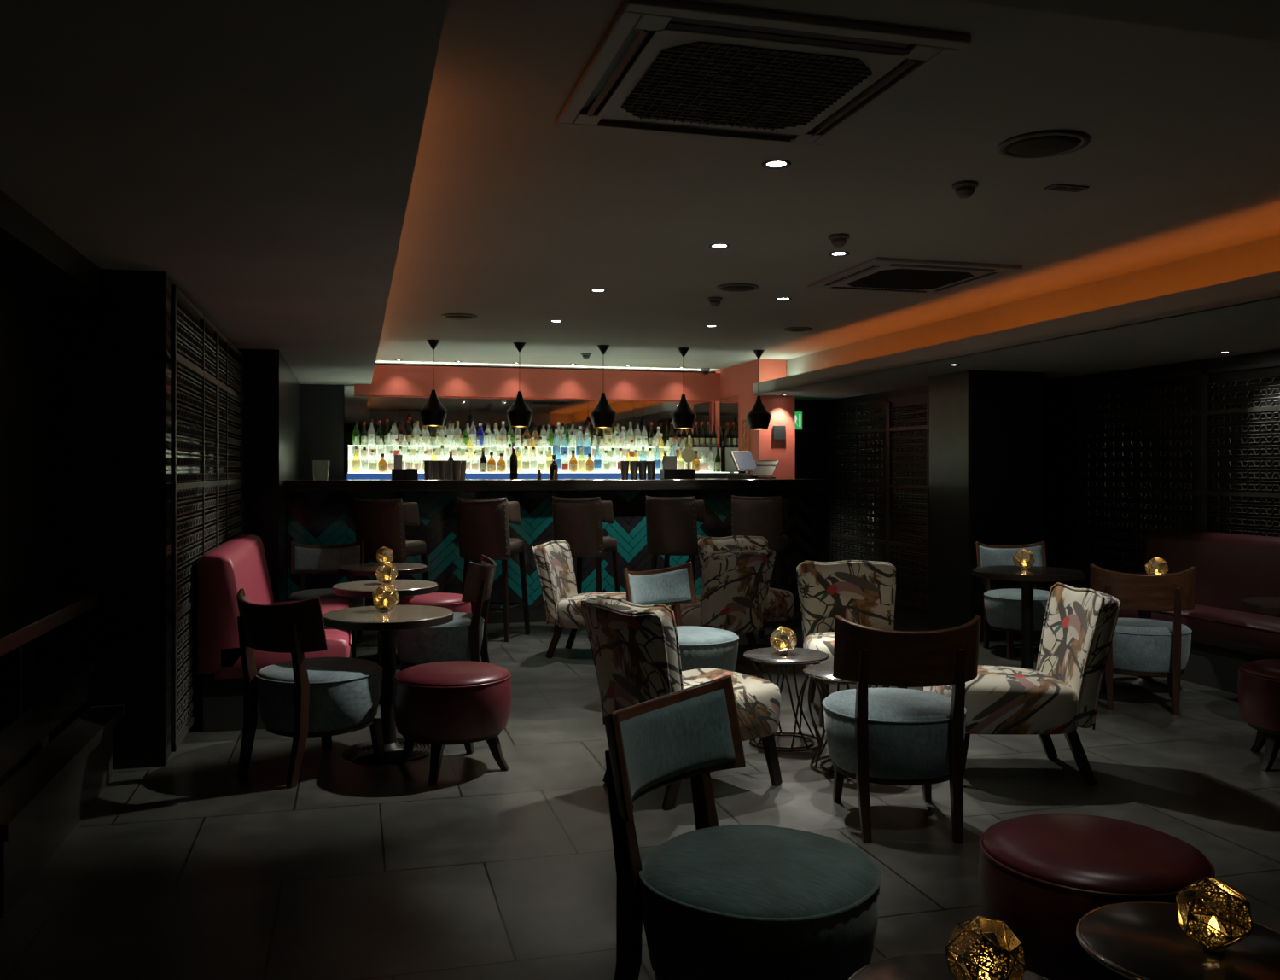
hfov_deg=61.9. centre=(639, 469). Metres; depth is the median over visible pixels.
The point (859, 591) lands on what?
slipper chair
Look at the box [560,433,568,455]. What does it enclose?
bottle
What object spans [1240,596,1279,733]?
pedestal table
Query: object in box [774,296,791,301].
recessed light
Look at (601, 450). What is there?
bottle
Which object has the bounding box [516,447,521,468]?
bottle
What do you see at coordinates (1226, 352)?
recessed light
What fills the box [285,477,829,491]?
countertop
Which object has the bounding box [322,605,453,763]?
pedestal table
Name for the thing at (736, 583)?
slipper chair
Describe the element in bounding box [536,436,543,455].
bottle
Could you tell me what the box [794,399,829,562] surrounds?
wall
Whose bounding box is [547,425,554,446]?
bottle
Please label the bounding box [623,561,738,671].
dining chair
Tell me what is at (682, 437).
bottle
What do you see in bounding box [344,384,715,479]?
wall
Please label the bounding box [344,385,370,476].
wall mirror
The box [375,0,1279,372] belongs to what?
ceiling
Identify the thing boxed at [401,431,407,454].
bottle
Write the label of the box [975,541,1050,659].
dining chair
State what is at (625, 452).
bottle
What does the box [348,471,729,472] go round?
step
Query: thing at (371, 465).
bottle
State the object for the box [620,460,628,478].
tin
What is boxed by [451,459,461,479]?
tin
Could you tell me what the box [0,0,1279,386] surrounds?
ceiling
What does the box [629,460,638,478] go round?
tin
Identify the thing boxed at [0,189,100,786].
wall
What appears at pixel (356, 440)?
bottle
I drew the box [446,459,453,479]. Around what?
tin
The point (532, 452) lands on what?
bottle
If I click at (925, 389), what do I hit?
wall
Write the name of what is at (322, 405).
wall
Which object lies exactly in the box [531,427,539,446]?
bottle
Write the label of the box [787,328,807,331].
grille
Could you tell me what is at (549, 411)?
wall mirror
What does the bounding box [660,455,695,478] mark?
caddy
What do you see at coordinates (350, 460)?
shelf
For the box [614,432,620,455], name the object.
bottle
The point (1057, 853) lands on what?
cushion
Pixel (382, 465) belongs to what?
bottle
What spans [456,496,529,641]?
bar stool
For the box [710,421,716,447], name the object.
bottle
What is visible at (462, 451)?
bottle
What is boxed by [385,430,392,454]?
bottle
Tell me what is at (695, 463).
bottle
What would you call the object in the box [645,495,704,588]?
bar stool
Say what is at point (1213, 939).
candle holder
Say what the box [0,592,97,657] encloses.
countertop
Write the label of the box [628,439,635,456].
bottle
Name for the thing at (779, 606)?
slipper chair
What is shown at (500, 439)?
bottle
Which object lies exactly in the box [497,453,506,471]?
bottle
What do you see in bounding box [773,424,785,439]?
wall plaque
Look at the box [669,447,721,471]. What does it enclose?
plinth
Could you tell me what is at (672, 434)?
bottle
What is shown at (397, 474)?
tray
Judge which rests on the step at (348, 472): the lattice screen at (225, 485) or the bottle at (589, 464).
the bottle at (589, 464)
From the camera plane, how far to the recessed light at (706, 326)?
8.56 m
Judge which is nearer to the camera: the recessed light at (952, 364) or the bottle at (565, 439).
the recessed light at (952, 364)
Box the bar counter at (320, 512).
[285,477,829,623]
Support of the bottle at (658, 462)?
on the step at (348, 472)
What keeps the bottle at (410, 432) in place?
on the shelf at (350, 447)
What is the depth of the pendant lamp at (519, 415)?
9.63 m
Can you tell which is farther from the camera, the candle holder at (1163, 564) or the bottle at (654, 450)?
the bottle at (654, 450)
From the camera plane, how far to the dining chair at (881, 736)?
3.90 m
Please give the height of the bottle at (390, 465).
0.224 m
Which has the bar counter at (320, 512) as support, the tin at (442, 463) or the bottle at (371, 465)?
the tin at (442, 463)
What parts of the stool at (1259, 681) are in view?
leg, leg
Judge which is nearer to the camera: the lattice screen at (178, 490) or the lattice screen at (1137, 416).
the lattice screen at (178, 490)
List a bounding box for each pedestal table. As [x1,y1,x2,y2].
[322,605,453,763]
[331,579,437,703]
[337,562,427,664]
[971,565,1084,669]
[1112,572,1182,692]
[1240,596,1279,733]
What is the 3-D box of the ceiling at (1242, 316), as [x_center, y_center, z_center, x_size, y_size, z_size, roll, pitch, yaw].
[3.485,-0.963,8.243,3.000,0.375,10.480,0,0,-15]
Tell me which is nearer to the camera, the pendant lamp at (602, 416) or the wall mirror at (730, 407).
the pendant lamp at (602, 416)
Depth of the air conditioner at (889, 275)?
6.20 m
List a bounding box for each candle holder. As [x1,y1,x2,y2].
[372,582,399,610]
[374,560,397,583]
[376,546,393,564]
[769,626,797,653]
[944,915,1026,979]
[1012,548,1035,569]
[1144,556,1169,574]
[1175,876,1252,951]
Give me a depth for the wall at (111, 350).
4.81 m
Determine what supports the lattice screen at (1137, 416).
attached to the wall at (1063, 392)
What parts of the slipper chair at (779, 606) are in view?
backrest, leg, seat, leg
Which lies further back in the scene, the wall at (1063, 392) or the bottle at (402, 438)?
the bottle at (402, 438)
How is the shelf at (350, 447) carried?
on the countertop at (348, 475)
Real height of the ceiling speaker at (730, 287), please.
0.022 m
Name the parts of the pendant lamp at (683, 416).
lamp shade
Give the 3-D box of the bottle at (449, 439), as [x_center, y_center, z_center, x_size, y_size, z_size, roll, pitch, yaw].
[-2.024,-0.383,11.351,0.072,0.267,0.072,0,0,-11]
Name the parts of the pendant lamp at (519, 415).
lamp shade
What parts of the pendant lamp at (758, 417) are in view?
lamp shade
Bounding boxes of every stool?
[353,497,429,643]
[392,660,511,784]
[395,592,471,613]
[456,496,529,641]
[552,495,620,632]
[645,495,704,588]
[731,494,791,627]
[977,813,1215,979]
[1237,658,1279,770]
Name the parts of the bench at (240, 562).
backrest, seat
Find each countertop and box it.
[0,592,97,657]
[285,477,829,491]
[345,472,732,479]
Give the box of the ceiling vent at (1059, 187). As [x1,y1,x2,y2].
[1044,183,1088,191]
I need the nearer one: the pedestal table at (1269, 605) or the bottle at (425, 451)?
the pedestal table at (1269, 605)
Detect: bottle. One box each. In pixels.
[352,421,360,445]
[352,433,359,454]
[352,446,360,468]
[360,421,367,445]
[360,435,367,455]
[361,447,368,468]
[368,418,375,442]
[368,435,376,458]
[368,449,377,469]
[376,420,383,445]
[377,435,384,458]
[378,453,387,471]
[384,418,390,445]
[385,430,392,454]
[387,450,394,469]
[390,419,398,442]
[393,438,400,455]
[399,418,406,445]
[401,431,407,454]
[405,448,413,468]
[406,416,413,445]
[408,435,416,455]
[413,420,420,442]
[413,450,420,469]
[417,433,424,454]
[421,450,427,469]
[423,425,430,442]
[424,436,431,455]
[430,425,436,445]
[433,432,441,455]
[438,425,445,442]
[442,434,448,455]
[446,420,453,442]
[448,450,453,459]
[449,436,457,455]
[453,420,460,442]
[458,435,465,459]
[461,425,468,445]
[465,433,472,455]
[465,448,471,471]
[469,418,476,442]
[471,450,478,469]
[475,436,482,455]
[477,423,483,446]
[479,448,486,471]
[482,432,489,454]
[484,422,490,442]
[487,452,495,471]
[490,430,496,454]
[491,422,499,446]
[497,437,504,456]
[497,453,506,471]
[499,421,506,442]
[505,434,511,458]
[506,443,511,468]
[507,425,514,446]
[509,442,517,479]
[514,427,521,442]
[515,437,521,456]
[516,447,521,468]
[521,436,528,458]
[522,426,530,446]
[522,446,529,468]
[529,436,535,455]
[529,446,536,468]
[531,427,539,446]
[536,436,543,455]
[537,451,545,469]
[540,423,546,442]
[545,438,552,456]
[546,447,552,468]
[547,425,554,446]
[549,454,558,478]
[552,429,559,454]
[555,421,561,442]
[555,444,561,467]
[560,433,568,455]
[562,424,569,446]
[562,450,568,469]
[568,430,575,454]
[569,421,575,446]
[569,449,577,471]
[576,425,583,443]
[576,430,583,454]
[578,445,584,468]
[583,432,590,454]
[584,424,590,443]
[585,453,593,471]
[591,425,597,446]
[592,435,598,455]
[593,445,601,467]
[597,427,604,446]
[599,436,605,455]
[604,450,610,469]
[605,435,611,442]
[605,438,613,459]
[609,448,616,468]
[611,426,619,443]
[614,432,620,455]
[616,448,622,471]
[619,425,626,443]
[622,435,628,455]
[627,421,634,443]
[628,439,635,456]
[635,421,640,442]
[635,437,642,456]
[640,423,647,443]
[642,437,650,456]
[648,422,654,447]
[651,433,657,455]
[653,445,661,467]
[656,426,662,443]
[657,433,664,455]
[661,450,666,468]
[665,437,670,455]
[669,421,674,447]
[673,436,679,456]
[674,428,680,447]
[678,447,684,468]
[679,436,686,456]
[680,428,686,447]
[685,463,691,468]
[686,428,692,447]
[692,421,698,447]
[692,450,700,471]
[698,421,704,447]
[699,451,706,469]
[704,421,710,447]
[707,447,714,468]
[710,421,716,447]
[715,445,721,471]
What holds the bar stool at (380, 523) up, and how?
on the floor
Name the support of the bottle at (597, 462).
on the step at (348, 472)
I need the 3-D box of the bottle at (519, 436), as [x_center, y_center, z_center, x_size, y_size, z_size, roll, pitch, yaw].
[-1.321,-0.392,11.558,0.072,0.285,0.072,0,0,-37]
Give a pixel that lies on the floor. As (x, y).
(190, 867)
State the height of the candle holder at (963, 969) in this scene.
0.136 m
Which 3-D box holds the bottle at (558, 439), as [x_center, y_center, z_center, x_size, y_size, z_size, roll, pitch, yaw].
[-0.887,-0.384,11.642,0.076,0.269,0.076,0,0,11]
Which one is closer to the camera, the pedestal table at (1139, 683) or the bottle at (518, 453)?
the pedestal table at (1139, 683)
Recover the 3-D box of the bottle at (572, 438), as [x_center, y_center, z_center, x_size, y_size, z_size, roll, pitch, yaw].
[-0.736,-0.388,11.695,0.072,0.275,0.072,0,0,-4]
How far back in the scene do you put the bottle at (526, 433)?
11.52 m
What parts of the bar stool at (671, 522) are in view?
leg, leg, backrest, leg, seat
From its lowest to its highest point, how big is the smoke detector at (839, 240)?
0.056 m
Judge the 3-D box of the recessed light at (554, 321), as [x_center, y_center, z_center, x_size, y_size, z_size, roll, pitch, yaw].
[-0.648,-1.147,8.261,0.112,0.006,0.112,0,0,-15]
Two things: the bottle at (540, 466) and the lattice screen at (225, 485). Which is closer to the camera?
the lattice screen at (225, 485)
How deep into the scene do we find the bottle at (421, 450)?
11.11 m
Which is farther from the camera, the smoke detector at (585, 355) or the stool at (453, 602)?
the smoke detector at (585, 355)
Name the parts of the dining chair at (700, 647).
backrest, leg, seat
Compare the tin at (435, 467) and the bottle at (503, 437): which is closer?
the tin at (435, 467)
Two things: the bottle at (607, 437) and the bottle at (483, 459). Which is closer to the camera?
the bottle at (483, 459)
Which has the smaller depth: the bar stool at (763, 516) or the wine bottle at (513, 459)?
the bar stool at (763, 516)
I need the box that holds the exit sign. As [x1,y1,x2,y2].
[794,407,802,429]
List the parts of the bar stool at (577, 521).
backrest, leg, leg, seat, leg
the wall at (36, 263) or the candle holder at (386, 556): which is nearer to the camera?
the wall at (36, 263)
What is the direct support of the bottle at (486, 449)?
on the shelf at (350, 460)
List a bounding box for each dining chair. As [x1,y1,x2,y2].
[236,587,384,787]
[288,540,365,657]
[395,554,496,670]
[603,674,881,979]
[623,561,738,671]
[822,615,981,843]
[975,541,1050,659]
[1090,563,1195,715]
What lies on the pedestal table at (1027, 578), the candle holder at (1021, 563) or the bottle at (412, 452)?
the candle holder at (1021, 563)
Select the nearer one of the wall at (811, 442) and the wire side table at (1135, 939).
the wire side table at (1135, 939)
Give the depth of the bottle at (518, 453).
11.35 m
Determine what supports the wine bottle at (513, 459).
on the bar counter at (320, 512)
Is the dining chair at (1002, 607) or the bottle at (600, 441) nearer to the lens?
the dining chair at (1002, 607)
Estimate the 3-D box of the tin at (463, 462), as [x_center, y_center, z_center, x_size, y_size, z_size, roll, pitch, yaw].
[-1.602,0.005,9.582,0.088,0.170,0.088,0,0,-15]
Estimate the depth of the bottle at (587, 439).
11.72 m
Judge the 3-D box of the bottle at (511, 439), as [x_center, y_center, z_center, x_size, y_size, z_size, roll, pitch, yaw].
[-1.395,-0.368,11.525,0.072,0.236,0.072,0,0,-1]
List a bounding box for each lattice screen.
[170,285,218,751]
[217,328,244,546]
[829,398,887,561]
[887,393,929,610]
[1077,369,1204,587]
[1204,360,1279,536]
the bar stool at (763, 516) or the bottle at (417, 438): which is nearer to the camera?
the bar stool at (763, 516)
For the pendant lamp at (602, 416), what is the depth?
9.83 m
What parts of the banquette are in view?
seat, backrest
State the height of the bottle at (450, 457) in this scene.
0.220 m
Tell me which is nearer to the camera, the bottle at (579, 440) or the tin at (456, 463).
the tin at (456, 463)
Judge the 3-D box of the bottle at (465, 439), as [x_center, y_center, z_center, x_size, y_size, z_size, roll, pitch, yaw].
[-1.868,-0.359,11.410,0.072,0.219,0.072,0,0,-26]
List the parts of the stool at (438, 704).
leg, leg, leg, leg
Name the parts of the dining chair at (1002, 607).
leg, leg, backrest, seat rail, seat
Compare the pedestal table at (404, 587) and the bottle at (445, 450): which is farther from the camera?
the bottle at (445, 450)
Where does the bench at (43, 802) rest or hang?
on the floor
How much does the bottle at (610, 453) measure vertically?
0.227 m
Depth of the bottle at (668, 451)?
11.82 m
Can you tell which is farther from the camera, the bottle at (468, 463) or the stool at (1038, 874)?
the bottle at (468, 463)
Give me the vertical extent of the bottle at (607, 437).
0.291 m
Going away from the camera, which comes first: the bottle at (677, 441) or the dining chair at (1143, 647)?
the dining chair at (1143, 647)
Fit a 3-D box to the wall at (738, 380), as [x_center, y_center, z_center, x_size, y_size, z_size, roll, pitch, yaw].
[1.252,0.100,11.827,0.400,2.500,1.400,0,0,-15]
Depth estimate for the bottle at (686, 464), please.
11.70 m
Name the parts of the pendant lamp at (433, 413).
lamp shade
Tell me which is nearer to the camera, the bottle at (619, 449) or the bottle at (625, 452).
the bottle at (619, 449)
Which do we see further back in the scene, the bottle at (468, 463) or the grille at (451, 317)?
the bottle at (468, 463)
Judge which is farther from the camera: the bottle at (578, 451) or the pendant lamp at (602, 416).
the bottle at (578, 451)
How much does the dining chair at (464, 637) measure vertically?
0.815 m
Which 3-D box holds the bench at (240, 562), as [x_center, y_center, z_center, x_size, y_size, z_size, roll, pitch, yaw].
[-2.135,0.892,6.437,0.768,0.915,1.860,0,0,-15]
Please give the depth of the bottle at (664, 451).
11.66 m
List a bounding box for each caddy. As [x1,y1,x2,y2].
[391,454,418,479]
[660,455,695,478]
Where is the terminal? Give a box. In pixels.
[727,450,757,478]
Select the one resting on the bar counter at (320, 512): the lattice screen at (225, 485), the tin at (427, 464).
the tin at (427, 464)
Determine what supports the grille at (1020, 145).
attached to the ceiling speaker at (1052, 142)
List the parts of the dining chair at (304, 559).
leg, backrest, seat, leg, leg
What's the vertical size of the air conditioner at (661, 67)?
0.030 m
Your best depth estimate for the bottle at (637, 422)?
11.85 m
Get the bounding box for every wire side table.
[743,646,829,751]
[802,662,886,778]
[847,953,1048,979]
[1075,901,1279,979]
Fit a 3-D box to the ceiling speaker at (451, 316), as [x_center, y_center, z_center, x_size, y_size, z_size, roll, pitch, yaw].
[-1.354,-1.139,7.986,0.270,0.022,0.270,0,0,-15]
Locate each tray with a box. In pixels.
[391,468,418,479]
[660,468,695,478]
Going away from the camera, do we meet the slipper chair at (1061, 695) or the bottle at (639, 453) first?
the slipper chair at (1061, 695)
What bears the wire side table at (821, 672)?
on the floor
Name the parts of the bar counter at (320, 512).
panel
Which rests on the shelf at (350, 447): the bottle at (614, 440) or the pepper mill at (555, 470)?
the bottle at (614, 440)
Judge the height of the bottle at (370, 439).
0.275 m
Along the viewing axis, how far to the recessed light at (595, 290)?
6.84 m
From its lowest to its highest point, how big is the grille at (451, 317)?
0.018 m
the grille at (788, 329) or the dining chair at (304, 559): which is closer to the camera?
the dining chair at (304, 559)
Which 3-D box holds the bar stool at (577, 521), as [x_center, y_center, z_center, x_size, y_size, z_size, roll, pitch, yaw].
[-0.441,0.785,8.769,0.466,1.134,0.528,0,0,23]
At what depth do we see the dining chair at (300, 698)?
4.64 m
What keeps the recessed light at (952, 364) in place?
in the ceiling at (1242, 316)
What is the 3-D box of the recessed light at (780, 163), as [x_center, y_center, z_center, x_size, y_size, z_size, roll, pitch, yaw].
[0.514,-1.147,4.015,0.112,0.006,0.112,0,0,-15]
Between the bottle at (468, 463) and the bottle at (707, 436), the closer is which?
the bottle at (468, 463)
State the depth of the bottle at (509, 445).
11.18 m
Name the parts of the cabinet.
rail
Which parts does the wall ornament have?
frame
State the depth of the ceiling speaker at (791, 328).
8.65 m
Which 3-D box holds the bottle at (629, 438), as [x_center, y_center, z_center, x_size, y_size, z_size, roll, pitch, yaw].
[-0.105,-0.391,11.861,0.080,0.282,0.080,0,0,-21]
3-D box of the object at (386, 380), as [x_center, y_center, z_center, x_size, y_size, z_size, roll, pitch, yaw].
[-1.047,-0.949,11.770,4.070,0.318,0.040,0,0,-15]
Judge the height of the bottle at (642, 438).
0.266 m
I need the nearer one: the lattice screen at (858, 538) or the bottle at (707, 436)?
the lattice screen at (858, 538)
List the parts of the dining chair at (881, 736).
leg, leg, seat rail, seat, backrest, leg, leg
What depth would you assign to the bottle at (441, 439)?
11.31 m
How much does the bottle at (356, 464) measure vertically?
0.267 m
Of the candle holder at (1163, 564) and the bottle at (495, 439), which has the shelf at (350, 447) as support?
the bottle at (495, 439)
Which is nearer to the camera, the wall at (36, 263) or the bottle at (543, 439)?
the wall at (36, 263)
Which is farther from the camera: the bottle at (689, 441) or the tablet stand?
the bottle at (689, 441)
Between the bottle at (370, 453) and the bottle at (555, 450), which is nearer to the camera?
the bottle at (370, 453)
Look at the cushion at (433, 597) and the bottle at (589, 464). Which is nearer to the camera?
the cushion at (433, 597)
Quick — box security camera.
[701,367,709,374]
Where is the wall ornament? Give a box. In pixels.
[742,419,749,473]
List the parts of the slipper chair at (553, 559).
leg, backrest, leg, seat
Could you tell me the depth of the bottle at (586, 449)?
11.57 m
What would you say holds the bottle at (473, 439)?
on the shelf at (350, 447)
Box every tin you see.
[423,459,433,479]
[431,459,438,479]
[437,459,448,479]
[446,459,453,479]
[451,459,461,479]
[459,460,466,479]
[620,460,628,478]
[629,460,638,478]
[638,460,646,478]
[646,460,655,478]
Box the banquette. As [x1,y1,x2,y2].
[1117,528,1279,693]
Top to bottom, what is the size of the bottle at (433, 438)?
0.251 m
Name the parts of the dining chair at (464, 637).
leg, seat rail, seat, leg, backrest, leg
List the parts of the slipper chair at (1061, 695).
leg, seat, leg, backrest, leg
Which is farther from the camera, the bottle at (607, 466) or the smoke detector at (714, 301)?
the bottle at (607, 466)
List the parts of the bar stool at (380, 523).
leg, backrest, leg, seat, leg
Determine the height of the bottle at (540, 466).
0.222 m
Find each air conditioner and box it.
[555,0,971,148]
[807,256,1022,294]
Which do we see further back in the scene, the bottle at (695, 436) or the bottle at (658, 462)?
the bottle at (695, 436)
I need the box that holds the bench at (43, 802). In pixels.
[0,704,124,918]
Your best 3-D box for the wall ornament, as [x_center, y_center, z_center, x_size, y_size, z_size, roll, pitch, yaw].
[1.135,-0.221,11.402,0.014,0.622,0.182,0,0,-15]
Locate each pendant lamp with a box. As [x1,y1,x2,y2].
[419,339,447,425]
[506,342,532,426]
[590,344,616,427]
[670,347,696,428]
[746,349,770,429]
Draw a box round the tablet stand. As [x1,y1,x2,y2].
[751,459,779,478]
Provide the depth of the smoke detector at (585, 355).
10.54 m
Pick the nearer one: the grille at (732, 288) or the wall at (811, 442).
the grille at (732, 288)
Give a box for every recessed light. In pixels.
[549,320,563,322]
[589,288,606,292]
[704,325,718,327]
[708,243,730,249]
[762,159,791,169]
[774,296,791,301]
[828,250,849,256]
[947,363,960,366]
[1216,350,1233,353]
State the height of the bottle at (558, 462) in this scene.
0.295 m
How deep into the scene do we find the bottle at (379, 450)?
11.00 m
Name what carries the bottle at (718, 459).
on the step at (348, 472)
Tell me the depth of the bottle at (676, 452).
11.81 m
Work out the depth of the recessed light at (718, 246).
5.48 m
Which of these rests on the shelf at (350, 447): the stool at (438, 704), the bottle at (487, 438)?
the bottle at (487, 438)
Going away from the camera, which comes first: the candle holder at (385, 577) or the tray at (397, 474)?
the candle holder at (385, 577)
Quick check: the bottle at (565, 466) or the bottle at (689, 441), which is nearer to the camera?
the bottle at (565, 466)
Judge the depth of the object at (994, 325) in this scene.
6.64 m
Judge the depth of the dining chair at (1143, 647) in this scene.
5.96 m
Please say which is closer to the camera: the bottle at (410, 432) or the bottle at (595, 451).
the bottle at (410, 432)
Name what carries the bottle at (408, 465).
on the step at (348, 472)
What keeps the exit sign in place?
hanging from the ceiling at (1242, 316)
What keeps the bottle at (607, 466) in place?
on the step at (348, 472)
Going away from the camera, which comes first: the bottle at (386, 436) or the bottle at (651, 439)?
the bottle at (386, 436)
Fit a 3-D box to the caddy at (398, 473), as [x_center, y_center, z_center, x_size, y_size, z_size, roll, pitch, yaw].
[-2.076,-0.020,9.403,0.221,0.220,0.140,0,0,-15]
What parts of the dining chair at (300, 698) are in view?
leg, backrest, leg, seat, seat rail, leg, leg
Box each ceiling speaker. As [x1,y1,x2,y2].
[441,313,477,319]
[716,283,759,291]
[783,326,812,331]
[996,129,1090,158]
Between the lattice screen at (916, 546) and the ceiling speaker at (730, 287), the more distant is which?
the lattice screen at (916, 546)
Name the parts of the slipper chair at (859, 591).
leg, leg, seat, backrest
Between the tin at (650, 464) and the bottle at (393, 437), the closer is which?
the tin at (650, 464)
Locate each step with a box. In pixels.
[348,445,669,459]
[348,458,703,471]
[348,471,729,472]
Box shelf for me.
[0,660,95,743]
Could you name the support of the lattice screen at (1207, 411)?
attached to the wall at (1063, 392)
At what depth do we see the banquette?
6.76 m
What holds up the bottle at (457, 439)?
on the shelf at (350, 447)
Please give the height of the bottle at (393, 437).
0.270 m
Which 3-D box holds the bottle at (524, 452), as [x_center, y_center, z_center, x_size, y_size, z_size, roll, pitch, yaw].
[-1.230,-0.233,11.419,0.072,0.246,0.072,0,0,-10]
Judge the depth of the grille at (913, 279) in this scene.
6.29 m
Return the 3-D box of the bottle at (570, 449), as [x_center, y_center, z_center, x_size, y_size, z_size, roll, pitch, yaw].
[-0.737,-0.261,11.542,0.072,0.301,0.072,0,0,10]
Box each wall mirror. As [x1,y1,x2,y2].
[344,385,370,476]
[370,395,713,447]
[719,395,739,473]
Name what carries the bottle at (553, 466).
on the bar counter at (320, 512)
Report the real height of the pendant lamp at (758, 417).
0.760 m
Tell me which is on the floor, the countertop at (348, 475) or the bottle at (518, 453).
the countertop at (348, 475)
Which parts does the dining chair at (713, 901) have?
leg, backrest, leg, seat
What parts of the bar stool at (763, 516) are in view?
backrest, leg, seat, leg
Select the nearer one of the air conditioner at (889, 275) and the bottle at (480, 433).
the air conditioner at (889, 275)
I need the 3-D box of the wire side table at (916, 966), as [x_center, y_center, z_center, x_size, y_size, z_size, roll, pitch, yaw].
[0.552,1.128,1.804,0.422,0.437,0.422,0,0,10]
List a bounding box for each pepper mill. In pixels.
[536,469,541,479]
[553,469,557,479]
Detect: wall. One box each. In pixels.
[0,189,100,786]
[51,268,237,769]
[237,348,300,601]
[300,364,715,479]
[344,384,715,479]
[715,359,794,478]
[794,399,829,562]
[829,378,1049,616]
[1049,349,1279,591]
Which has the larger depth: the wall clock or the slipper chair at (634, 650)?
the wall clock
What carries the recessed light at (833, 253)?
in the ceiling at (513, 216)
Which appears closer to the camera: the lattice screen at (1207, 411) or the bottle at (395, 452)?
the lattice screen at (1207, 411)
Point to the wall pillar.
(986, 427)
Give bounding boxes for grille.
[445,314,473,319]
[621,41,872,130]
[721,285,754,291]
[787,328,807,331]
[847,268,973,290]
[1005,134,1081,156]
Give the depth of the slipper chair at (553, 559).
7.62 m
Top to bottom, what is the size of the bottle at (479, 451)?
0.233 m
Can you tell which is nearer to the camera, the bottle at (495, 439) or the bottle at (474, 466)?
the bottle at (474, 466)
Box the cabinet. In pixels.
[0,592,97,774]
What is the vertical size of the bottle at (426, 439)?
0.233 m
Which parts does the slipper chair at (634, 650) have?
leg, backrest, leg, seat, leg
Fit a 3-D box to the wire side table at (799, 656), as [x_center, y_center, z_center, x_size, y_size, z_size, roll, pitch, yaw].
[0.722,1.128,5.266,0.422,0.437,0.422,0,0,16]
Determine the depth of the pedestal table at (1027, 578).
6.85 m
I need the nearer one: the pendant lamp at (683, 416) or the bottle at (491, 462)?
the pendant lamp at (683, 416)
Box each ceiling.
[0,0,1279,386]
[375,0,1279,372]
[752,234,1279,400]
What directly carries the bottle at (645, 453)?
on the shelf at (350, 460)
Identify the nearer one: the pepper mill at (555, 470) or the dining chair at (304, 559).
the dining chair at (304, 559)
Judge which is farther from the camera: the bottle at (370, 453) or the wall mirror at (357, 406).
the wall mirror at (357, 406)
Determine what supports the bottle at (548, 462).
on the step at (348, 472)
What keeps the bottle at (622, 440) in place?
on the shelf at (350, 447)
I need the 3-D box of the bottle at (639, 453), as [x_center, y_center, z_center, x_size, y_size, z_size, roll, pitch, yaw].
[-0.015,-0.227,11.756,0.080,0.234,0.080,0,0,-14]
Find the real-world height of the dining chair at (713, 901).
0.815 m
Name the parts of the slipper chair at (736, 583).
seat, backrest, leg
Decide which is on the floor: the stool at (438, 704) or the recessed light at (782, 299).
the stool at (438, 704)
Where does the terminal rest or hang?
on the bar counter at (320, 512)
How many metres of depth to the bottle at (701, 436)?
12.13 m
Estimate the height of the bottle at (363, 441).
0.247 m
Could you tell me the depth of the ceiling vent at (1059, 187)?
4.33 m
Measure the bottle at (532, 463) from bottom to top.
0.272 m
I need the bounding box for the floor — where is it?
[0,606,1279,979]
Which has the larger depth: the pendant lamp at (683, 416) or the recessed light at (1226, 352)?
the pendant lamp at (683, 416)
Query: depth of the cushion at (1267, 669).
4.87 m
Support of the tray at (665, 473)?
on the caddy at (669, 470)
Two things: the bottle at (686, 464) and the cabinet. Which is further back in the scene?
the bottle at (686, 464)
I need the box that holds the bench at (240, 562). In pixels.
[197,533,352,732]
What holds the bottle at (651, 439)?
on the shelf at (350, 447)
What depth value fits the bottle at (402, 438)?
11.20 m
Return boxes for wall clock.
[680,448,695,468]
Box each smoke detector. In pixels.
[581,352,591,359]
[707,296,722,306]
[827,232,849,247]
[951,180,978,198]
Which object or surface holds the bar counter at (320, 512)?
on the floor
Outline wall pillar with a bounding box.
[929,370,1044,641]
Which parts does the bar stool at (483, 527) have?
leg, backrest, leg, seat, leg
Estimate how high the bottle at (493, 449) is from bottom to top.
0.304 m
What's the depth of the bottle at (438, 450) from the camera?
11.15 m
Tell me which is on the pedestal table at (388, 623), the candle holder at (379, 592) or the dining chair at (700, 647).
the candle holder at (379, 592)
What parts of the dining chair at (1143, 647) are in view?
leg, leg, backrest, seat rail, seat, leg, leg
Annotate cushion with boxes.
[394,660,509,686]
[398,592,462,604]
[982,813,1211,894]
[1239,658,1279,680]
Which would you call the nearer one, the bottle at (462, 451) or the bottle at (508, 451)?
the bottle at (462, 451)
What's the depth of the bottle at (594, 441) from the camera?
11.73 m
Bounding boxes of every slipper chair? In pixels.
[532,540,626,657]
[581,594,782,808]
[663,546,775,666]
[698,535,794,639]
[796,559,907,726]
[923,581,1121,785]
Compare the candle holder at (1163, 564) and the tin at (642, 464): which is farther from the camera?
the tin at (642, 464)
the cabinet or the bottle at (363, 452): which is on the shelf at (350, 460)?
the bottle at (363, 452)
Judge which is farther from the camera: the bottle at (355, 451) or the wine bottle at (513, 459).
the bottle at (355, 451)

